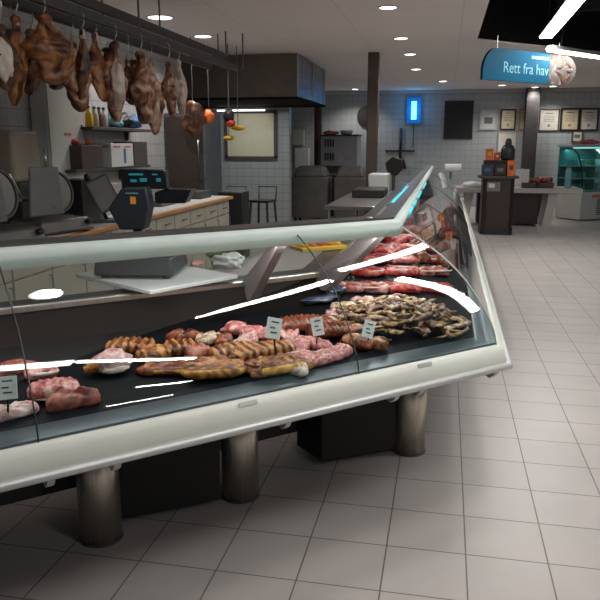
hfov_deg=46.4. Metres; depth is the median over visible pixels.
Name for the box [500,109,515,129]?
picture frame
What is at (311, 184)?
machine
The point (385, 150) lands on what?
tool rack
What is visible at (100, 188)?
screen
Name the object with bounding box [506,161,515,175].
snack box
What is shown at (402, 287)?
steak
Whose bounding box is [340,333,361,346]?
roasted knuckle
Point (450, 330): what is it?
strip
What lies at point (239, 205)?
waste bin
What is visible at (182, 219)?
base cabinet
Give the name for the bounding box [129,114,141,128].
plastic bag
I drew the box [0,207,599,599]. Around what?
floor
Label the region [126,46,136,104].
ham
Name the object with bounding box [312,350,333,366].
slice
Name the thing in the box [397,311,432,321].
strip
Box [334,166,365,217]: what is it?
machine
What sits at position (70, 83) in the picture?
ham
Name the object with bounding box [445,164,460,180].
display
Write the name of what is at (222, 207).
base cabinet
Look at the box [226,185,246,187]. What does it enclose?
bar stool
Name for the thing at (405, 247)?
steak
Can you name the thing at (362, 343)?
roasted knuckle
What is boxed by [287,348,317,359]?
slice
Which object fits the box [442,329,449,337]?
strip
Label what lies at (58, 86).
ham
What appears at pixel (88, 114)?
bottle
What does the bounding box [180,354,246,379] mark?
slab
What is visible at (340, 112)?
wall
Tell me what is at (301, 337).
slice
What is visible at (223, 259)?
bag
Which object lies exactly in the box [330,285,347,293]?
parcel
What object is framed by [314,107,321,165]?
trim
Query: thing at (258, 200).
bar stool
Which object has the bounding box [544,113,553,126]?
print
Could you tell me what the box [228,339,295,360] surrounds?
grilled meat
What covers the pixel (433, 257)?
steak
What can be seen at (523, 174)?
sign stand
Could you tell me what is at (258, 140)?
window
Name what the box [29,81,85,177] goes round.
upper cabinet
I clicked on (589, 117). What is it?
picture frame
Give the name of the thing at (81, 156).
carton
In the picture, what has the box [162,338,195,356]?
grilled meat
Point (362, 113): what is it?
wall fan
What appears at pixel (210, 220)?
base cabinet
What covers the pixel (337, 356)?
slice
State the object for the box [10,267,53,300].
base cabinet
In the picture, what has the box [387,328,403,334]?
strip
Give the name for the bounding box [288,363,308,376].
meat chunk
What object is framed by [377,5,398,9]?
recessed light
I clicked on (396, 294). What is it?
strip
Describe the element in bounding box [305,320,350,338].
ribs
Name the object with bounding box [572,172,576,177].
pack
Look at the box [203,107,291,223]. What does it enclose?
wall
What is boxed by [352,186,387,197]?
scale
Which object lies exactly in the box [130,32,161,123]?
ham
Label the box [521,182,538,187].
tray
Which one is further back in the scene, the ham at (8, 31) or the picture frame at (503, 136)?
the picture frame at (503, 136)
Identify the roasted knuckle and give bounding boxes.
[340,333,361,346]
[351,323,363,333]
[355,337,373,350]
[372,336,388,350]
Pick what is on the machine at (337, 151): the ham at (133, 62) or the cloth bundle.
the cloth bundle
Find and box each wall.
[0,0,178,197]
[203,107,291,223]
[291,88,599,206]
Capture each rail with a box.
[2,0,218,69]
[28,0,243,70]
[67,0,226,58]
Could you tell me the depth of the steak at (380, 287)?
3.78 m
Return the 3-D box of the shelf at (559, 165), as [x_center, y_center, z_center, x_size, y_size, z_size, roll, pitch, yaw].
[6.040,-2.842,14.820,1.030,0.015,0.420,-6,14,-24]
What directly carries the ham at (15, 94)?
hanging from the rail at (64, 6)
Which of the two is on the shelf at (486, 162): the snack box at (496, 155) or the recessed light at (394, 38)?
the snack box at (496, 155)
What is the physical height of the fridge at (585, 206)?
1.515 m
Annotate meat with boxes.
[325,308,339,314]
[330,301,354,308]
[348,318,363,323]
[350,295,373,301]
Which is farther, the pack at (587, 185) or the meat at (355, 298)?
the pack at (587, 185)
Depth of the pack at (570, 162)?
14.58 m
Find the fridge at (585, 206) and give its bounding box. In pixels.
[555,145,599,219]
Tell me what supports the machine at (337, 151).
on the floor
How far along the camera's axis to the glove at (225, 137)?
9.61 m
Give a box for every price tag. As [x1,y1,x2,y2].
[0,375,17,422]
[265,317,282,354]
[310,316,324,350]
[361,320,375,352]
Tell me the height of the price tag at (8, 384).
0.146 m
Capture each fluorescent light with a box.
[539,0,565,37]
[545,26,599,58]
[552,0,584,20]
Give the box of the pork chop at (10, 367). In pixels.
[0,359,38,376]
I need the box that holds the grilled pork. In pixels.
[105,336,154,352]
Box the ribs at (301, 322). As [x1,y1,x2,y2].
[279,313,333,331]
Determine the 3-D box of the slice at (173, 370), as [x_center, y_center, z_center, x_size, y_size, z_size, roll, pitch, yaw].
[-0.449,0.243,2.570,0.259,0.042,0.106,-1,13,-6]
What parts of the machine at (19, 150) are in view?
lever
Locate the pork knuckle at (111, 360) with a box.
[83,348,132,373]
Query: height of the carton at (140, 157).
0.260 m
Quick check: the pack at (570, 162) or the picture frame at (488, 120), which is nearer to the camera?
the pack at (570, 162)
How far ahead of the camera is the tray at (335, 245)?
4.15 m
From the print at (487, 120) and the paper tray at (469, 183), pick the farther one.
the print at (487, 120)
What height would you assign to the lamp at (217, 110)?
0.020 m
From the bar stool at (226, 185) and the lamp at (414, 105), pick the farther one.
the lamp at (414, 105)
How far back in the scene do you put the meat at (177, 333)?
2.87 m
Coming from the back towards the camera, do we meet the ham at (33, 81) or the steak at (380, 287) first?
the ham at (33, 81)
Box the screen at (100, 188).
[84,173,116,223]
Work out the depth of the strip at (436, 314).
3.11 m
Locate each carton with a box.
[69,145,102,168]
[90,143,133,166]
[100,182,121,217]
[114,142,147,165]
[192,190,210,198]
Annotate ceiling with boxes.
[66,0,599,91]
[478,0,599,50]
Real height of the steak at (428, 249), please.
0.056 m
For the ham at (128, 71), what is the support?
hanging from the rail at (64, 6)
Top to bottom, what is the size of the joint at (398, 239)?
0.097 m
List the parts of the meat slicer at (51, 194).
thickness plate, blade, knob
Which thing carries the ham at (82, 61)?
hanging from the rail at (64, 6)
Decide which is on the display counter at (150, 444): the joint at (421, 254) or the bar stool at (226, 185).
the joint at (421, 254)
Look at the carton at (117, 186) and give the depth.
6.54 m
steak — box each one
[338,281,364,292]
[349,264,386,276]
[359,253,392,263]
[360,280,389,293]
[375,243,391,247]
[383,242,416,251]
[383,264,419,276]
[385,281,422,293]
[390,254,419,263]
[400,234,415,240]
[417,244,433,251]
[419,265,451,275]
[419,280,453,293]
[430,255,437,263]
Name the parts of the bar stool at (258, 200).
leg, leg, seat, leg, backrest, leg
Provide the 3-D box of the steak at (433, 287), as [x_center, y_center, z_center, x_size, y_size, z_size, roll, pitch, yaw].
[0.776,-0.083,3.992,0.204,0.064,0.166,3,13,12]
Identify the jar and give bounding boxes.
[500,138,514,159]
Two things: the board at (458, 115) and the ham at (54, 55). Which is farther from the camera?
the board at (458, 115)
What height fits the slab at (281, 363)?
0.060 m
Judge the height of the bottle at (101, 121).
0.203 m
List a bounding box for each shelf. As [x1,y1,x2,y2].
[65,165,150,179]
[81,127,151,139]
[558,177,599,178]
[559,165,599,166]
[583,189,599,191]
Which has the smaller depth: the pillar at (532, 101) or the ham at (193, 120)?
the ham at (193, 120)
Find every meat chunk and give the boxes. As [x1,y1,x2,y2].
[135,359,177,375]
[182,342,210,357]
[215,332,232,344]
[233,333,258,341]
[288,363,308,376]
[309,337,332,350]
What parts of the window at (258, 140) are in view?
frame, frame, frame, frame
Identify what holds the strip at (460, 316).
on the strip
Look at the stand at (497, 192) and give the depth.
12.14 m
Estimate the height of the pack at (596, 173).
0.120 m
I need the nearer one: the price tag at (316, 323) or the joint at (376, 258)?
the price tag at (316, 323)
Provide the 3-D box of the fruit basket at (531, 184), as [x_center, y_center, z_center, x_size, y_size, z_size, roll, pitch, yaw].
[4.389,-2.246,13.376,0.328,0.194,0.328,3,13,11]
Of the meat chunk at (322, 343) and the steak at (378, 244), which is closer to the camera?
the meat chunk at (322, 343)
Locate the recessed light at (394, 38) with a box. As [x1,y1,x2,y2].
[393,37,408,39]
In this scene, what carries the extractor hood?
attached to the ceiling at (337, 36)
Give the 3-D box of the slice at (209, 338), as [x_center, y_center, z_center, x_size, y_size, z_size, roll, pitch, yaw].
[-0.375,0.152,2.886,0.136,0.044,0.099,-10,16,-37]
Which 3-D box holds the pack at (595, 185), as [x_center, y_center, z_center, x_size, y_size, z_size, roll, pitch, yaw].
[6.381,-2.449,15.043,0.149,0.120,0.159,-6,14,-24]
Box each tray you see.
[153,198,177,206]
[289,241,346,251]
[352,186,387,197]
[461,181,480,186]
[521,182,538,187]
[535,182,553,187]
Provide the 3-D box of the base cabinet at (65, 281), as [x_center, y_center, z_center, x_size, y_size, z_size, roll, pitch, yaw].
[-1.999,-0.044,5.365,0.616,0.848,0.469,3,13,11]
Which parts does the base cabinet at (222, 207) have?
drawer, door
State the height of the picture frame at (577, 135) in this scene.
0.270 m
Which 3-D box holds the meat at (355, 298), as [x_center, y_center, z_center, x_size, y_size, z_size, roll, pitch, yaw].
[0.318,-0.001,3.536,0.151,0.041,0.102,-7,14,-28]
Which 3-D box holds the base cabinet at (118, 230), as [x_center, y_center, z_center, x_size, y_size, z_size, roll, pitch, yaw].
[-1.809,-0.247,6.273,0.616,0.848,0.469,3,13,11]
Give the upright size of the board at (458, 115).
0.916 m
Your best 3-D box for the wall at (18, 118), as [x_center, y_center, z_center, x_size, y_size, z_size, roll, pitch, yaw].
[-2.469,-1.325,6.498,0.120,2.840,7.400,3,13,11]
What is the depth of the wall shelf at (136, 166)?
7.14 m
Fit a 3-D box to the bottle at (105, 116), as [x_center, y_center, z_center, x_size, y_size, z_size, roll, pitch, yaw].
[-2.035,-1.893,7.264,0.080,0.203,0.079,3,13,11]
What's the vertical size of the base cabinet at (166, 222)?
0.848 m
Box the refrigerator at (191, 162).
[164,113,221,195]
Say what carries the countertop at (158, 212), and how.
on the base cabinet at (7, 275)
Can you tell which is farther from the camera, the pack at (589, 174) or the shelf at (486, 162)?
the pack at (589, 174)
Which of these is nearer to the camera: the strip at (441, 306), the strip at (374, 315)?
the strip at (374, 315)
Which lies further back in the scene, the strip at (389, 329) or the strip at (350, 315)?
the strip at (350, 315)
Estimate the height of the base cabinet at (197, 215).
0.848 m
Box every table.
[325,191,391,218]
[455,185,582,227]
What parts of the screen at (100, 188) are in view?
arm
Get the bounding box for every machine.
[0,130,46,223]
[292,165,331,220]
[320,134,361,215]
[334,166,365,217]
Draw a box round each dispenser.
[292,130,304,144]
[295,148,309,167]
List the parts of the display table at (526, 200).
leg, leg, leg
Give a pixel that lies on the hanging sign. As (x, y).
(498, 64)
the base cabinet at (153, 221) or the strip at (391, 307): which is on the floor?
the base cabinet at (153, 221)
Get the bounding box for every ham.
[0,0,20,90]
[5,5,29,58]
[7,0,27,105]
[20,0,76,84]
[24,12,40,94]
[49,23,63,89]
[63,16,91,111]
[75,11,90,99]
[88,24,107,101]
[101,38,123,67]
[103,23,127,121]
[124,35,132,99]
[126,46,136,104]
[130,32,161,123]
[147,43,164,134]
[161,42,177,117]
[174,52,187,115]
[180,36,204,136]
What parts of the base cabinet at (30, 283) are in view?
drawer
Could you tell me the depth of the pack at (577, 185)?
14.78 m
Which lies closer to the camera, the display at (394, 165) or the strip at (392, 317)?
the strip at (392, 317)
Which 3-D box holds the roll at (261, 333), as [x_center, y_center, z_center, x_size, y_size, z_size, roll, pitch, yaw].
[-0.136,0.142,2.937,0.102,0.052,0.120,5,14,23]
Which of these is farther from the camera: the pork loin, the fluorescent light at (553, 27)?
the fluorescent light at (553, 27)
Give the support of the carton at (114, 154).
on the wall shelf at (136, 166)
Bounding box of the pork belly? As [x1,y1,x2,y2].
[0,400,38,422]
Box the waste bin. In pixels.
[218,190,249,257]
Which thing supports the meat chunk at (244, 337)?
on the display counter at (150, 444)
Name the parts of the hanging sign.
panel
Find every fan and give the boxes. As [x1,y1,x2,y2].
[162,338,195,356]
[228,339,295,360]
[357,106,366,125]
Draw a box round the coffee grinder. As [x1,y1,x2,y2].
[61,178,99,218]
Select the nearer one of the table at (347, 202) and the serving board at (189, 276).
the serving board at (189, 276)
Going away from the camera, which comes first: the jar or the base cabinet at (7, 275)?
the base cabinet at (7, 275)
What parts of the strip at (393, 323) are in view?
pork strip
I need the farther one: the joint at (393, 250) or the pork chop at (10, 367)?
the joint at (393, 250)
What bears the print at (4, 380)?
on the price tag at (8, 384)
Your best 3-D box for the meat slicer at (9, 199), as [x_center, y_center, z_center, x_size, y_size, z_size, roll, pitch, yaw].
[-2.058,-0.635,4.628,0.483,0.540,0.567,6,14,26]
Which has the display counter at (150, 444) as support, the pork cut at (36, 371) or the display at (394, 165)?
the pork cut at (36, 371)
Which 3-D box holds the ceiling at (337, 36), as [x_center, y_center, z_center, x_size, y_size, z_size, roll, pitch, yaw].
[2.908,-2.848,6.755,15.200,0.020,21.300,3,13,11]
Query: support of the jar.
on the shelf at (486, 162)
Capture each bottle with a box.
[84,106,92,126]
[92,106,98,126]
[97,107,103,126]
[101,107,107,126]
[564,167,571,187]
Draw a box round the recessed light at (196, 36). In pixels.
[193,35,212,37]
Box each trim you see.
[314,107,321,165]
[325,88,599,94]
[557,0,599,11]
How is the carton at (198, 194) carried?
on the countertop at (158, 212)
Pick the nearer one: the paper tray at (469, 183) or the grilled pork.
the grilled pork
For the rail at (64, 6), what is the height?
0.465 m
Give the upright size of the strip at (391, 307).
0.056 m
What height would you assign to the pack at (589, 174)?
0.120 m
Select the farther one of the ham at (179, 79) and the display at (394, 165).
the display at (394, 165)
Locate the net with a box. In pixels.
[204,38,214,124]
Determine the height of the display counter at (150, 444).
1.300 m
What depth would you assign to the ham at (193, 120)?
8.82 m
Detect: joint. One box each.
[370,244,401,256]
[382,236,407,243]
[401,227,409,233]
[407,248,430,264]
[408,237,427,246]
[436,254,451,268]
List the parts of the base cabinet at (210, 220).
drawer, door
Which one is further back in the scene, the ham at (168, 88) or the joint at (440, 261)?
the ham at (168, 88)
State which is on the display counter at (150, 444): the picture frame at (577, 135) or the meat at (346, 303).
the meat at (346, 303)
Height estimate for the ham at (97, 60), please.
0.567 m
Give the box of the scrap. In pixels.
[191,260,203,265]
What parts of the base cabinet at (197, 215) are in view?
drawer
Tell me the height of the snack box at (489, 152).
0.200 m
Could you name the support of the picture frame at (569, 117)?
attached to the wall at (340, 112)
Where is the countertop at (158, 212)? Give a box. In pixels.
[45,196,232,237]
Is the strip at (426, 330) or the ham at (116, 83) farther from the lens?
the ham at (116, 83)
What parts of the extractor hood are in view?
plate, plate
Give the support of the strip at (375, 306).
on the strip
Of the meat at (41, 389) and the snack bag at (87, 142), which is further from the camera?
the snack bag at (87, 142)
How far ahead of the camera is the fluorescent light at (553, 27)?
8.23 m
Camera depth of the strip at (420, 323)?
3.02 m
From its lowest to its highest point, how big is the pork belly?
0.042 m
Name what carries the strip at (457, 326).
on the strip
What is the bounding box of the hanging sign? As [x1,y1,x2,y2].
[480,35,575,84]
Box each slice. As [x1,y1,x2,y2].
[149,359,206,375]
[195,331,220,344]
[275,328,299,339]
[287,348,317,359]
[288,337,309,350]
[291,335,315,343]
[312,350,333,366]
[316,346,344,360]
[334,343,352,357]
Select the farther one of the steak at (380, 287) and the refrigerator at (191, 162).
the refrigerator at (191, 162)
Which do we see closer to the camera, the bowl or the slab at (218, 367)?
the slab at (218, 367)
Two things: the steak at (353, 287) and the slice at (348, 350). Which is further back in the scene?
the steak at (353, 287)
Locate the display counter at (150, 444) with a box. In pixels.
[0,165,512,547]
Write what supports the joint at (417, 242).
on the display counter at (150, 444)
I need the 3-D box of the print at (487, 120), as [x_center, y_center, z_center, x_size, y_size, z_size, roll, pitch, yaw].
[4.623,-4.402,17.170,0.195,0.151,0.003,3,13,11]
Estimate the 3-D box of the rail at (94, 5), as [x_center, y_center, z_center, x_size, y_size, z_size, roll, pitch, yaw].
[-1.431,-2.430,5.673,0.040,0.325,5.509,3,13,11]
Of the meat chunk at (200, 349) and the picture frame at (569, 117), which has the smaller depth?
the meat chunk at (200, 349)
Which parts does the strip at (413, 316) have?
pork strip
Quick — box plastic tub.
[368,173,389,190]
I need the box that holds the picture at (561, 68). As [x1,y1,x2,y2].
[548,54,575,84]
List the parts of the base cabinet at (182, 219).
drawer, door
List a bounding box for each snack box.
[481,165,493,175]
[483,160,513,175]
[485,149,493,159]
[494,153,499,159]
[494,165,505,175]
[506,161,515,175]
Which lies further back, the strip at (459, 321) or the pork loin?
the strip at (459, 321)
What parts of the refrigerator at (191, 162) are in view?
door, handle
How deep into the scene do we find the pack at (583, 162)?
14.67 m
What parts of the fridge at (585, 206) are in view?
frame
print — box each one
[1,380,11,393]
[484,117,492,123]
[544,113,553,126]
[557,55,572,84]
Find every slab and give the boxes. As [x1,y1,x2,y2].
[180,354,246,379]
[244,352,315,378]
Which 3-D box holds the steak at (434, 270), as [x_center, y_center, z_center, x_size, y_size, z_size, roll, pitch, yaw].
[0.850,-0.198,4.514,0.247,0.057,0.197,-1,13,-4]
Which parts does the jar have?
lid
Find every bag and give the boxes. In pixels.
[71,138,78,144]
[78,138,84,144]
[84,139,90,144]
[107,113,123,127]
[118,112,133,127]
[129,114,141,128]
[206,250,244,268]
[577,139,599,143]
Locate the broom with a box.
[399,128,406,168]
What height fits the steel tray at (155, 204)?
0.060 m
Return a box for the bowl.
[340,130,353,134]
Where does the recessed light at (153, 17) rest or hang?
in the ceiling at (337, 36)
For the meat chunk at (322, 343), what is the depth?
2.83 m
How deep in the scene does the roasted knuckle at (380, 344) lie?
2.85 m
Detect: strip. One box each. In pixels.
[346,313,359,318]
[366,301,388,314]
[367,310,388,320]
[372,316,397,326]
[383,296,402,310]
[385,313,410,316]
[386,311,396,319]
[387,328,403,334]
[392,293,403,297]
[392,302,411,309]
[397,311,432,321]
[401,300,417,305]
[414,310,422,315]
[418,320,423,327]
[419,327,430,333]
[420,303,430,312]
[431,311,438,317]
[433,311,468,329]
[434,303,445,309]
[439,326,454,328]
[439,329,466,331]
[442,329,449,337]
[453,318,462,323]
[456,315,471,325]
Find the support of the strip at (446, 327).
on the strip
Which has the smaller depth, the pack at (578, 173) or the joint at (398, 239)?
the joint at (398, 239)
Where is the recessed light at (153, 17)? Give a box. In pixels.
[145,15,173,19]
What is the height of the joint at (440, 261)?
0.102 m
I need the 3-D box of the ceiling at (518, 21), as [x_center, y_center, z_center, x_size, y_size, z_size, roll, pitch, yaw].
[4.042,-3.528,7.163,4.941,1.129,22.677,8,15,33]
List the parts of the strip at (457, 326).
pork strip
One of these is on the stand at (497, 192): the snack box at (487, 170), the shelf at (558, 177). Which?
the snack box at (487, 170)
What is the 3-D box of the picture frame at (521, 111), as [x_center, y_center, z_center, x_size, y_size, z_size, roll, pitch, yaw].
[5.459,-4.383,16.996,0.278,0.496,0.031,3,13,11]
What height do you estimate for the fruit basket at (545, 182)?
0.186 m
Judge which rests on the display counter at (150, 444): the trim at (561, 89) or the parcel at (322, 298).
the parcel at (322, 298)
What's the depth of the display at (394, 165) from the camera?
11.87 m
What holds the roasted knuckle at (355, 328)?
on the display counter at (150, 444)
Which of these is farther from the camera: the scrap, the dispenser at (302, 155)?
the dispenser at (302, 155)
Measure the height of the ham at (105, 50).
0.489 m
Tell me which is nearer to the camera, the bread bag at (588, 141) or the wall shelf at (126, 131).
the wall shelf at (126, 131)
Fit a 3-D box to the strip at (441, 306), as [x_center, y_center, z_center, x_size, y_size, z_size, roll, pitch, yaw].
[0.642,0.031,3.212,0.055,0.037,0.091,-5,13,-20]
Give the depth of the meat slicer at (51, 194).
5.18 m
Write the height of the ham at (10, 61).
0.575 m
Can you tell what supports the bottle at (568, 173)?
on the display table at (526, 200)
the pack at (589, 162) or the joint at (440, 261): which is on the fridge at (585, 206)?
the pack at (589, 162)
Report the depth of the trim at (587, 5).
9.53 m
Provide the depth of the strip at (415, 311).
3.08 m
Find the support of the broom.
hanging from the wall at (340, 112)
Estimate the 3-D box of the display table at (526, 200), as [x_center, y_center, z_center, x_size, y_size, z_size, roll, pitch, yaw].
[4.145,-1.836,13.676,2.420,0.735,0.850,3,13,11]
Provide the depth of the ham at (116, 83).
5.13 m
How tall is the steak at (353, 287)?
0.054 m
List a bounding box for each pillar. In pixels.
[365,52,379,213]
[521,87,540,178]
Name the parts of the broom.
handle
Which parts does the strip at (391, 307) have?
pork strip, pork strip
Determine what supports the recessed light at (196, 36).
in the ceiling at (337, 36)
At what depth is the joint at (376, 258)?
4.66 m
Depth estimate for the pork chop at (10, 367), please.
2.48 m
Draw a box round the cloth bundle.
[323,130,338,134]
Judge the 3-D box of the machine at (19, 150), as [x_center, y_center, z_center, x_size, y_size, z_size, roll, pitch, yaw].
[-2.219,-0.970,5.625,0.262,0.760,0.400,3,13,11]
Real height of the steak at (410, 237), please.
0.057 m
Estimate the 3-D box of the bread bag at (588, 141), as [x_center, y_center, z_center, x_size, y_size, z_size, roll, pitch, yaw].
[6.037,-3.314,14.643,0.447,0.116,0.258,3,13,11]
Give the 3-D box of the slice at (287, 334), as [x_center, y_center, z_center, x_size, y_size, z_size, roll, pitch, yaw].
[-0.059,0.139,2.980,0.118,0.044,0.141,5,14,23]
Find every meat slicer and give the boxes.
[0,169,45,240]
[8,167,93,234]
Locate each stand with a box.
[478,175,518,234]
[514,169,529,187]
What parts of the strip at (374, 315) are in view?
pork strip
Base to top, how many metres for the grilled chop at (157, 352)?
0.053 m
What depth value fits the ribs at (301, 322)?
3.02 m
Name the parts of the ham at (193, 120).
hook rod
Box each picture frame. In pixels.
[479,109,497,129]
[498,132,515,151]
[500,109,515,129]
[518,109,524,129]
[538,109,559,130]
[559,108,580,130]
[571,130,582,141]
[578,108,599,130]
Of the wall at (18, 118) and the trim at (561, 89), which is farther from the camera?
the trim at (561, 89)
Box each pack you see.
[567,160,577,165]
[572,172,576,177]
[576,184,584,189]
[577,172,585,177]
[578,160,586,165]
[584,183,592,188]
[586,171,593,177]
[587,160,594,164]
[592,183,599,188]
[594,171,599,176]
[595,159,599,164]
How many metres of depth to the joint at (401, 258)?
4.76 m
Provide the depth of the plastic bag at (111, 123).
7.41 m
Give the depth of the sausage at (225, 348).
2.70 m
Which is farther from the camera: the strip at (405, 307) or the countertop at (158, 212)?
the countertop at (158, 212)
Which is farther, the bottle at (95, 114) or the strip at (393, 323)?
the bottle at (95, 114)
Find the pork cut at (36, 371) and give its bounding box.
[23,362,58,380]
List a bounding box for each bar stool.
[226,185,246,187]
[249,186,276,223]
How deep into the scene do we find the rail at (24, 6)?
5.64 m
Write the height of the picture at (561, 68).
0.380 m
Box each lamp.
[217,110,264,110]
[406,97,421,146]
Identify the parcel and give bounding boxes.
[300,293,336,303]
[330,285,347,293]
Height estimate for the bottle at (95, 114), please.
0.203 m
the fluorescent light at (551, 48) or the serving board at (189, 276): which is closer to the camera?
the serving board at (189, 276)
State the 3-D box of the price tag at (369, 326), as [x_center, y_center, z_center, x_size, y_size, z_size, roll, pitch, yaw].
[0.278,0.147,2.847,0.066,0.136,0.026,-2,13,-8]
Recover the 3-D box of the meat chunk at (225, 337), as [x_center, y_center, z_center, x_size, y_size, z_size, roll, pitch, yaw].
[-0.313,0.157,2.872,0.076,0.048,0.110,-2,13,-11]
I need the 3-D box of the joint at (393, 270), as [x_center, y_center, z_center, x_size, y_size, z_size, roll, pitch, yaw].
[0.640,-0.189,4.408,0.241,0.051,0.200,3,13,14]
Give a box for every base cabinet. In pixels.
[0,270,13,301]
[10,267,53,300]
[50,264,86,295]
[85,230,113,291]
[111,228,132,289]
[142,219,155,230]
[156,214,174,229]
[174,210,191,266]
[189,206,205,268]
[203,203,218,269]
[214,200,230,268]
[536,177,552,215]
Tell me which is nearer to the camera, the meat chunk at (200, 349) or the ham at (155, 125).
the meat chunk at (200, 349)
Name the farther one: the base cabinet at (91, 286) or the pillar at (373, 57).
the pillar at (373, 57)
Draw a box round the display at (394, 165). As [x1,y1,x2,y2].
[385,156,402,190]
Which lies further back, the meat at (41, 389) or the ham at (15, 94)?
the ham at (15, 94)
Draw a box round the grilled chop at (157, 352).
[135,344,167,362]
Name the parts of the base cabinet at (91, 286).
door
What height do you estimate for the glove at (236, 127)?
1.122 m
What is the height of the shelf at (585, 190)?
0.015 m
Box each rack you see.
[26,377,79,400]
[385,150,414,151]
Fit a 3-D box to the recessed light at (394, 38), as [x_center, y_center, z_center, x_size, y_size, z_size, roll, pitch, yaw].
[1.269,-3.285,8.797,0.210,0.013,0.210,3,13,11]
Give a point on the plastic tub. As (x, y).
(375, 179)
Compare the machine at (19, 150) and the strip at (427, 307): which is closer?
the strip at (427, 307)
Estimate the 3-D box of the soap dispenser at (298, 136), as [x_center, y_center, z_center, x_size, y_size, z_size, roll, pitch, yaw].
[-0.040,-4.213,18.135,0.300,0.380,0.140,3,13,11]
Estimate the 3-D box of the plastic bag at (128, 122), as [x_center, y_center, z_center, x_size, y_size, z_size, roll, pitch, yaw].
[-1.950,-1.977,7.688,0.221,0.168,0.211,8,15,33]
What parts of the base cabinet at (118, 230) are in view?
drawer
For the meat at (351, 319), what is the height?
0.041 m
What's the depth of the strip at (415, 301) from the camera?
3.12 m
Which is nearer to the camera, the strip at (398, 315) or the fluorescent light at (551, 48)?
the strip at (398, 315)
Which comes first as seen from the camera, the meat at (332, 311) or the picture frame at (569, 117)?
the meat at (332, 311)
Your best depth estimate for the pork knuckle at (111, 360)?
2.49 m
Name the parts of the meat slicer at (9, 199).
thickness plate, blade, knob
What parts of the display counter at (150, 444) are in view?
leg, service panel, panel, rail, leg, sill, support post, garnish strip, support post, leg, pork strip, garnish strip, garnish strip, pork strip, glass pane, glass pane, glass pane, glass pane, pork strip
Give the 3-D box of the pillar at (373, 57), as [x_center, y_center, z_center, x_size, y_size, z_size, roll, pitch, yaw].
[1.081,-2.217,10.522,0.160,2.850,0.160,3,13,11]
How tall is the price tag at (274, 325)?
0.187 m
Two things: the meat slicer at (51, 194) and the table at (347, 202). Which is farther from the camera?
the table at (347, 202)
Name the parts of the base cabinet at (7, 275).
drawer, door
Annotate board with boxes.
[76,266,237,294]
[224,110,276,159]
[443,101,473,138]
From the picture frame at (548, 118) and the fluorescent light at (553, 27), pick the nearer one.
the fluorescent light at (553, 27)
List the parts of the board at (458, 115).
frame, frame, frame, frame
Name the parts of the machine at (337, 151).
lid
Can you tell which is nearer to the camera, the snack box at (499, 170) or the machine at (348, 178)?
the snack box at (499, 170)
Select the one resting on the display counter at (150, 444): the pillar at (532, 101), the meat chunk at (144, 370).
the meat chunk at (144, 370)
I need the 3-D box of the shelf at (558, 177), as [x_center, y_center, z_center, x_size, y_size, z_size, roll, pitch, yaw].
[6.061,-2.588,14.830,1.030,0.015,0.520,-6,14,-24]
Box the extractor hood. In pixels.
[181,53,325,110]
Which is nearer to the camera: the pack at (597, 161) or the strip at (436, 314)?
the strip at (436, 314)
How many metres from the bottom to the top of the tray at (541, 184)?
0.100 m
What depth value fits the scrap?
3.41 m
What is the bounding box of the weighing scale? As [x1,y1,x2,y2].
[94,168,195,278]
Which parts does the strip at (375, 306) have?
pork strip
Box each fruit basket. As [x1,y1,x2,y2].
[521,177,538,187]
[535,178,553,187]
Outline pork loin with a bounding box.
[45,386,100,412]

